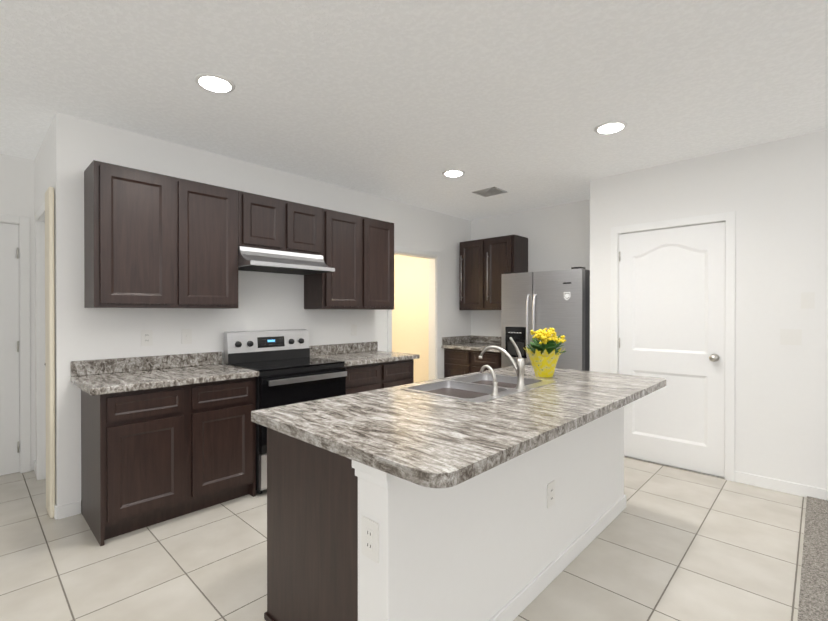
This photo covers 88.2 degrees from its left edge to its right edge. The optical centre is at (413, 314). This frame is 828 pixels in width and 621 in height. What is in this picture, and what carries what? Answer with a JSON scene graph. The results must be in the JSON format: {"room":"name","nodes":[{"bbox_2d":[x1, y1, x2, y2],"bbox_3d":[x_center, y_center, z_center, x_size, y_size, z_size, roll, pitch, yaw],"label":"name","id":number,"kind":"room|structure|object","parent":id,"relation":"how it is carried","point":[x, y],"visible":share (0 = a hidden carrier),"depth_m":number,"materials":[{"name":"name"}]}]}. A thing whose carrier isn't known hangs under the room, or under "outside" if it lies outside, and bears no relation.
{"room":"kitchen","nodes":[
{"label":"kitchen","id":0,"kind":"room"},
{"bbox_2d":[0,154,35,472],"bbox_3d":[-3.652,0.008,3.209,0.120,2.613,1.196,0,0,44],"label":"wall","id":1,"kind":"structure","parent":0,"point":[17,191],"depth_m":3.56,"materials":[{"name":"paint"}]},
{"bbox_2d":[0,223,19,475],"bbox_3d":[-3.541,0.283,3.266,0.059,2.048,0.764,0,0,44],"label":"door","id":2,"kind":"structure","parent":1,"relation":"in","point":[9,348],"depth_m":3.50,"materials":[{"name":"paint"}]},
{"bbox_2d":[0,214,30,472],"bbox_3d":[-3.522,0.252,3.248,0.016,2.125,0.900,0,0,44],"label":"door frame","id":3,"kind":"structure","parent":1,"relation":"attached to","point":[24,222],"depth_m":3.54,"materials":[{"name":"paint"}]},
{"bbox_2d":[34,120,53,449],"bbox_3d":[-2.789,0.008,3.296,1.250,2.613,0.120,0,0,44],"label":"wall","id":4,"kind":"structure","parent":0,"point":[44,171],"depth_m":3.23,"materials":[{"name":"paint"}]},
{"bbox_2d":[35,202,45,479],"bbox_3d":[-2.737,0.257,3.236,0.680,2.115,0.136,0,0,44],"label":"door frame","id":5,"kind":"structure","parent":4,"relation":"attached to","point":[40,377],"depth_m":3.39,"materials":[{"name":"paint"}]},
{"bbox_2d":[45,187,54,517],"bbox_3d":[-2.403,0.245,2.818,0.210,2.136,0.028,0,0,44],"label":"door leaf","id":6,"kind":"structure","parent":4,"relation":"in","point":[50,345],"depth_m":2.75,"materials":[{"name":"paint"}]},
{"bbox_2d":[53,112,470,518],"bbox_3d":[-0.750,0.003,4.444,0.120,2.613,4.597,0,0,44],"label":"wall","id":7,"kind":"structure","parent":0,"point":[270,301],"depth_m":3.29,"materials":[{"name":"paint"}]},
{"bbox_2d":[84,160,179,307],"bbox_3d":[-1.918,-0.498,2.888,0.325,0.904,0.450,0,0,44],"label":"upper cabinet","id":8,"kind":"object","parent":7,"relation":"attached to","point":[153,240],"depth_m":2.77,"materials":[{"name":"brown wood"}]},
{"bbox_2d":[141,330,152,345],"bbox_3d":[-1.941,0.169,3.101,0.008,0.116,0.072,0,0,44],"label":"outlet","id":9,"kind":"object","parent":7,"relation":"attached to","point":[146,335],"depth_m":3.10,"materials":[{"name":"plastic"}]},
{"bbox_2d":[182,329,191,343],"bbox_3d":[-1.752,0.168,3.294,0.015,0.116,0.072,0,0,44],"label":"outlet","id":10,"kind":"object","parent":7,"relation":"attached to","point":[186,333],"depth_m":3.29,"materials":[{"name":"plastic"}]},
{"bbox_2d":[176,178,239,308],"bbox_3d":[-1.607,-0.500,3.214,0.325,0.904,0.451,0,0,44],"label":"upper cabinet","id":11,"kind":"object","parent":7,"relation":"attached to","point":[209,214],"depth_m":3.11,"materials":[{"name":"brown wood"}]},
{"bbox_2d":[70,335,469,374],"bbox_3d":[-0.723,0.348,4.367,0.020,0.100,4.387,0,0,44],"label":"backsplash","id":12,"kind":"structure","parent":7,"relation":"attached to","point":[147,363],"depth_m":3.21,"materials":[{"name":"grey stone"}]},
{"bbox_2d":[238,191,321,255],"bbox_3d":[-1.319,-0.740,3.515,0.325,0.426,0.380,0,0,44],"label":"upper cabinet","id":13,"kind":"object","parent":7,"relation":"attached to","point":[263,219],"depth_m":3.41,"materials":[{"name":"brown wood"}]},
{"bbox_2d":[238,246,334,274],"bbox_3d":[-1.124,-0.445,3.593,0.497,0.159,0.756,0,0,44],"label":"range hood","id":14,"kind":"object","parent":13,"relation":"attached to","point":[263,260],"visible":0.92,"depth_m":3.48,"materials":[{"name":"metal"}]},
{"bbox_2d":[288,201,323,255],"bbox_3d":[-1.057,-0.741,3.790,0.325,0.426,0.380,0,0,44],"label":"upper cabinet","id":15,"kind":"object","parent":7,"relation":"attached to","point":[305,222],"depth_m":3.69,"materials":[{"name":"brown wood"}]},
{"bbox_2d":[304,209,363,309],"bbox_3d":[-0.771,-0.503,4.092,0.325,0.904,0.446,0,0,44],"label":"upper cabinet","id":16,"kind":"object","parent":7,"relation":"attached to","point":[343,288],"depth_m":3.98,"materials":[{"name":"brown wood"}]},
{"bbox_2d":[351,325,356,335],"bbox_3d":[-0.630,0.163,4.477,0.008,0.116,0.072,0,0,44],"label":"outlet","id":17,"kind":"object","parent":7,"relation":"attached to","point":[353,327],"depth_m":4.47,"materials":[{"name":"plastic"}]},
{"bbox_2d":[364,217,393,309],"bbox_3d":[-0.464,-0.505,4.414,0.325,0.904,0.445,0,0,44],"label":"upper cabinet","id":18,"kind":"object","parent":7,"relation":"attached to","point":[378,234],"depth_m":4.30,"materials":[{"name":"brown wood"}]},
{"bbox_2d":[387,245,439,379],"bbox_3d":[-0.026,0.257,5.193,0.136,2.100,0.920,0,0,44],"label":"trim","id":19,"kind":"structure","parent":7,"relation":"attached to","point":[434,313],"depth_m":5.44,"materials":[{"name":"paint"}]},
{"bbox_2d":[0,457,806,620],"bbox_3d":[-1.560,1.367,2.656,5.780,0.100,8.473,0,0,44],"label":"floor","id":20,"kind":"structure","parent":0,"point":[669,544],"depth_m":2.27,"materials":[{"name":"beige tile"}]},
{"bbox_2d":[81,387,189,545],"bbox_3d":[-1.828,0.881,2.786,0.604,0.872,0.460,0,0,44],"label":"base cabinet","id":21,"kind":"object","parent":20,"relation":"on","point":[165,437],"depth_m":2.58,"materials":[{"name":"brown wood"}]},
{"bbox_2d":[71,363,258,394],"bbox_3d":[-1.672,0.424,2.916,0.648,0.040,0.975,0,0,44],"label":"countertop","id":22,"kind":"structure","parent":21,"relation":"on","point":[117,382],"depth_m":2.75,"materials":[{"name":"grey stone"}]},
{"bbox_2d":[190,379,255,512],"bbox_3d":[-1.511,0.879,3.119,0.604,0.872,0.460,0,0,44],"label":"base cabinet","id":23,"kind":"object","parent":20,"relation":"on","point":[222,430],"depth_m":2.91,"materials":[{"name":"brown wood"}]},
{"bbox_2d":[224,329,346,493],"bbox_3d":[-1.040,0.726,3.518,0.696,1.175,0.758,0,0,44],"label":"range","id":24,"kind":"object","parent":20,"relation":"on","point":[287,366],"visible":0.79,"depth_m":3.44,"materials":[{"name":"black metal"}]},
{"bbox_2d":[345,363,385,394],"bbox_3d":[-0.670,0.876,4.001,0.604,0.872,0.445,0,0,44],"label":"base cabinet","id":25,"kind":"object","parent":20,"relation":"on","point":[370,377],"depth_m":3.82,"materials":[{"name":"brown wood"}]},
{"bbox_2d":[310,351,419,366],"bbox_3d":[-0.492,0.419,4.154,0.648,0.040,0.915,0,0,44],"label":"countertop","id":26,"kind":"structure","parent":25,"relation":"on","point":[352,358],"depth_m":4.06,"materials":[{"name":"grey stone"}]},
{"bbox_2d":[386,359,413,387],"bbox_3d":[-0.363,0.874,4.324,0.604,0.872,0.445,0,0,44],"label":"base cabinet","id":27,"kind":"object","parent":20,"relation":"on","point":[397,374],"depth_m":4.13,"materials":[{"name":"brown wood"}]},
{"bbox_2d":[262,405,625,620],"bbox_3d":[0.400,0.887,2.376,0.798,0.863,2.240,0,0,44],"label":"kitchen island","id":28,"kind":"object","parent":20,"relation":"on","point":[483,549],"depth_m":1.67,"materials":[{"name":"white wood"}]},
{"bbox_2d":[362,515,378,563],"bbox_3d":[-0.141,0.722,1.374,0.080,0.125,0.008,0,0,44],"label":"outlet","id":29,"kind":"object","parent":28,"relation":"attached to","point":[370,538],"depth_m":1.37,"materials":[{"name":"plastic"}]},
{"bbox_2d":[251,365,665,492],"bbox_3d":[0.470,0.436,2.302,1.073,0.040,2.296,0,0,44],"label":"island countertop","id":30,"kind":"structure","parent":28,"relation":"on","point":[425,440],"depth_m":1.67,"materials":[{"name":"grey stone"}]},
{"bbox_2d":[395,373,554,400],"bbox_3d":[0.398,0.506,2.505,0.549,0.190,0.840,0,0,44],"label":"sink","id":31,"kind":"object","parent":30,"relation":"in","point":[468,387],"depth_m":2.54,"materials":[{"name":"silver metal"}]},
{"bbox_2d":[479,365,502,396],"bbox_3d":[0.387,0.336,2.191,0.113,0.153,0.044,0,0,44],"label":"faucet","id":32,"kind":"object","parent":30,"relation":"on","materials":[{"name":"silver metal"}]},
{"bbox_2d":[479,337,526,388],"bbox_3d":[0.494,0.267,2.419,0.283,0.289,0.083,0,0,44],"label":"faucet","id":33,"kind":"object","parent":30,"relation":"on","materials":[{"name":"silver metal"}]},
{"bbox_2d":[523,328,565,376],"bbox_3d":[0.874,0.250,2.848,0.295,0.326,0.290,0,0,44],"label":"flower pot","id":34,"kind":"object","parent":30,"relation":"on","point":[544,353],"visible":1,"depth_m":2.79,"materials":[{"name":"yellow ceramic"}]},
{"bbox_2d":[547,480,554,507],"bbox_3d":[0.679,0.890,2.114,0.008,0.116,0.072,0,0,44],"label":"outlet","id":35,"kind":"object","parent":28,"relation":"attached to","point":[551,486],"depth_m":2.11,"materials":[{"name":"plastic"}]},
{"bbox_2d":[442,347,469,377],"bbox_3d":[0.745,0.869,5.611,0.432,0.872,0.606,0,0,44],"label":"base cabinet","id":36,"kind":"object","parent":20,"relation":"on","point":[456,363],"depth_m":5.40,"materials":[{"name":"brown wood"}]},
{"bbox_2d":[442,343,500,350],"bbox_3d":[0.891,0.413,5.441,0.876,0.040,0.649,0,0,44],"label":"countertop","id":37,"kind":"structure","parent":36,"relation":"on","point":[453,346],"depth_m":5.43,"materials":[{"name":"grey stone"}]},
{"bbox_2d":[470,351,500,372],"bbox_3d":[1.058,0.870,5.313,0.432,0.872,0.606,0,0,44],"label":"base cabinet","id":38,"kind":"object","parent":20,"relation":"on","point":[491,358],"depth_m":5.10,"materials":[{"name":"brown wood"}]},
{"bbox_2d":[501,267,589,370],"bbox_3d":[1.527,0.412,4.786,0.932,1.792,0.664,0,0,44],"label":"fridge","id":39,"kind":"object","parent":20,"relation":"on","point":[558,301],"visible":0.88,"depth_m":4.51,"materials":[{"name":"silver metal"}]},
{"bbox_2d":[392,254,428,382],"bbox_3d":[0.079,-0.007,6.865,2.020,2.613,0.050,0,0,44],"label":"wall","id":40,"kind":"structure","parent":0,"point":[410,323],"depth_m":6.91,"materials":[{"name":"yellow paint"}]},
{"bbox_2d":[0,0,827,220],"bbox_3d":[-0.105,-1.340,1.258,9.800,0.100,8.473,0,0,44],"label":"ceiling","id":41,"kind":"structure","parent":0,"point":[408,102],"depth_m":2.39,"materials":[{"name":"white paint"}]},
{"bbox_2d":[194,73,234,92],"bbox_3d":[-1.113,-1.289,2.390,0.210,0.012,0.210,0,0,44],"label":"recessed light","id":42,"kind":"object","parent":41,"relation":"in","point":[213,82],"visible":1,"depth_m":2.37,"materials":[{"name":"paint"}]},
{"bbox_2d":[442,169,464,176],"bbox_3d":[0.363,-1.295,3.925,0.210,0.012,0.210,0,0,44],"label":"recessed light","id":43,"kind":"object","parent":41,"relation":"in","point":[453,173],"visible":1,"depth_m":3.90,"materials":[{"name":"paint"}]},
{"bbox_2d":[472,187,506,196],"bbox_3d":[0.805,-1.300,4.533,0.280,0.008,0.250,0,0,44],"label":"ceiling vent","id":44,"kind":"object","parent":41,"relation":"in","point":[488,192],"visible":1,"depth_m":4.53,"materials":[{"name":"grey metal"}]},
{"bbox_2d":[594,121,626,133],"bbox_3d":[1.363,-1.291,2.959,0.210,0.012,0.210,0,0,44],"label":"recessed light","id":45,"kind":"object","parent":41,"relation":"in","point":[609,127],"visible":1,"depth_m":2.93,"materials":[{"name":"paint"}]},
{"bbox_2d":[471,199,589,336],"bbox_3d":[1.578,-0.001,5.318,2.045,2.613,0.120,0,0,44],"label":"wall","id":46,"kind":"structure","parent":0,"point":[558,236],"depth_m":5.22,"materials":[{"name":"paint"}]},
{"bbox_2d":[460,239,483,309],"bbox_3d":[0.864,-0.510,5.664,0.412,0.904,0.355,0,0,44],"label":"upper cabinet","id":47,"kind":"object","parent":46,"relation":"attached to","point":[471,252],"depth_m":5.53,"materials":[{"name":"brown wood"}]},
{"bbox_2d":[470,335,500,342],"bbox_3d":[1.107,0.342,5.668,0.876,0.100,0.021,0,0,44],"label":"backsplash","id":48,"kind":"structure","parent":46,"relation":"attached to","point":[473,339],"depth_m":5.80,"materials":[{"name":"grey stone"}]},
{"bbox_2d":[484,235,527,309],"bbox_3d":[1.163,-0.509,5.380,0.412,0.904,0.355,0,0,44],"label":"upper cabinet","id":49,"kind":"object","parent":46,"relation":"attached to","point":[509,253],"depth_m":5.27,"materials":[{"name":"brown wood"}]},
{"bbox_2d":[590,178,602,371],"bbox_3d":[1.991,0.004,4.356,0.120,2.613,0.703,0,0,44],"label":"wall","id":50,"kind":"structure","parent":0,"point":[596,235],"depth_m":4.10,"materials":[{"name":"paint"}]},
{"bbox_2d":[602,130,827,489],"bbox_3d":[3.808,0.013,2.223,5.455,2.613,0.120,0,0,44],"label":"wall","id":51,"kind":"structure","parent":0,"point":[773,195],"depth_m":3.22,"materials":[{"name":"paint"}]},
{"bbox_2d":[34,460,827,519],"bbox_3d":[0.892,1.280,1.556,8.750,0.085,5.063,0,0,44],"label":"baseboard","id":52,"kind":"structure","parent":51,"relation":"attached to","point":[69,510],"depth_m":3.11,"materials":[{"name":"paint"}]},
{"bbox_2d":[619,222,724,476],"bbox_3d":[2.184,0.281,3.680,0.802,2.048,0.107,0,0,44],"label":"pantry door","id":53,"kind":"structure","parent":51,"relation":"in","point":[672,306],"depth_m":3.65,"materials":[{"name":"paint"}]},
{"bbox_2d":[610,211,735,481],"bbox_3d":[2.224,0.250,3.722,0.938,2.125,0.136,0,0,44],"label":"door frame","id":54,"kind":"structure","parent":51,"relation":"attached to","point":[729,218],"depth_m":3.38,"materials":[{"name":"paint"}]},
{"bbox_2d":[624,456,724,478],"bbox_3d":[2.197,1.310,3.698,0.808,0.006,0.035,0,0,44],"label":"trim","id":55,"kind":"structure","parent":51,"relation":"attached to","point":[675,467],"depth_m":3.65,"materials":[{"name":"silver wood"}]},
{"bbox_2d":[780,329,801,344],"bbox_3d":[2.763,0.166,3.130,0.118,0.116,0.008,0,0,44],"label":"light switch","id":56,"kind":"object","parent":51,"relation":"attached to","point":[787,336],"depth_m":3.13,"materials":[{"name":"plastic"}]},
{"bbox_2d":[801,292,814,308],"bbox_3d":[2.829,-0.101,3.067,0.072,0.116,0.008,0,0,44],"label":"thermostat","id":57,"kind":"object","parent":51,"relation":"attached to","point":[807,298],"depth_m":3.06,"materials":[{"name":"plastic"}]},
{"bbox_2d":[798,496,827,620],"bbox_3d":[1.676,1.377,-1.050,4.020,0.112,7.570,0,0,44],"label":"floor carpet","id":58,"kind":"object","parent":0,"point":[813,600],"visible":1,"depth_m":2.22,"materials":[{"name":"beige carpet"}]}
]}

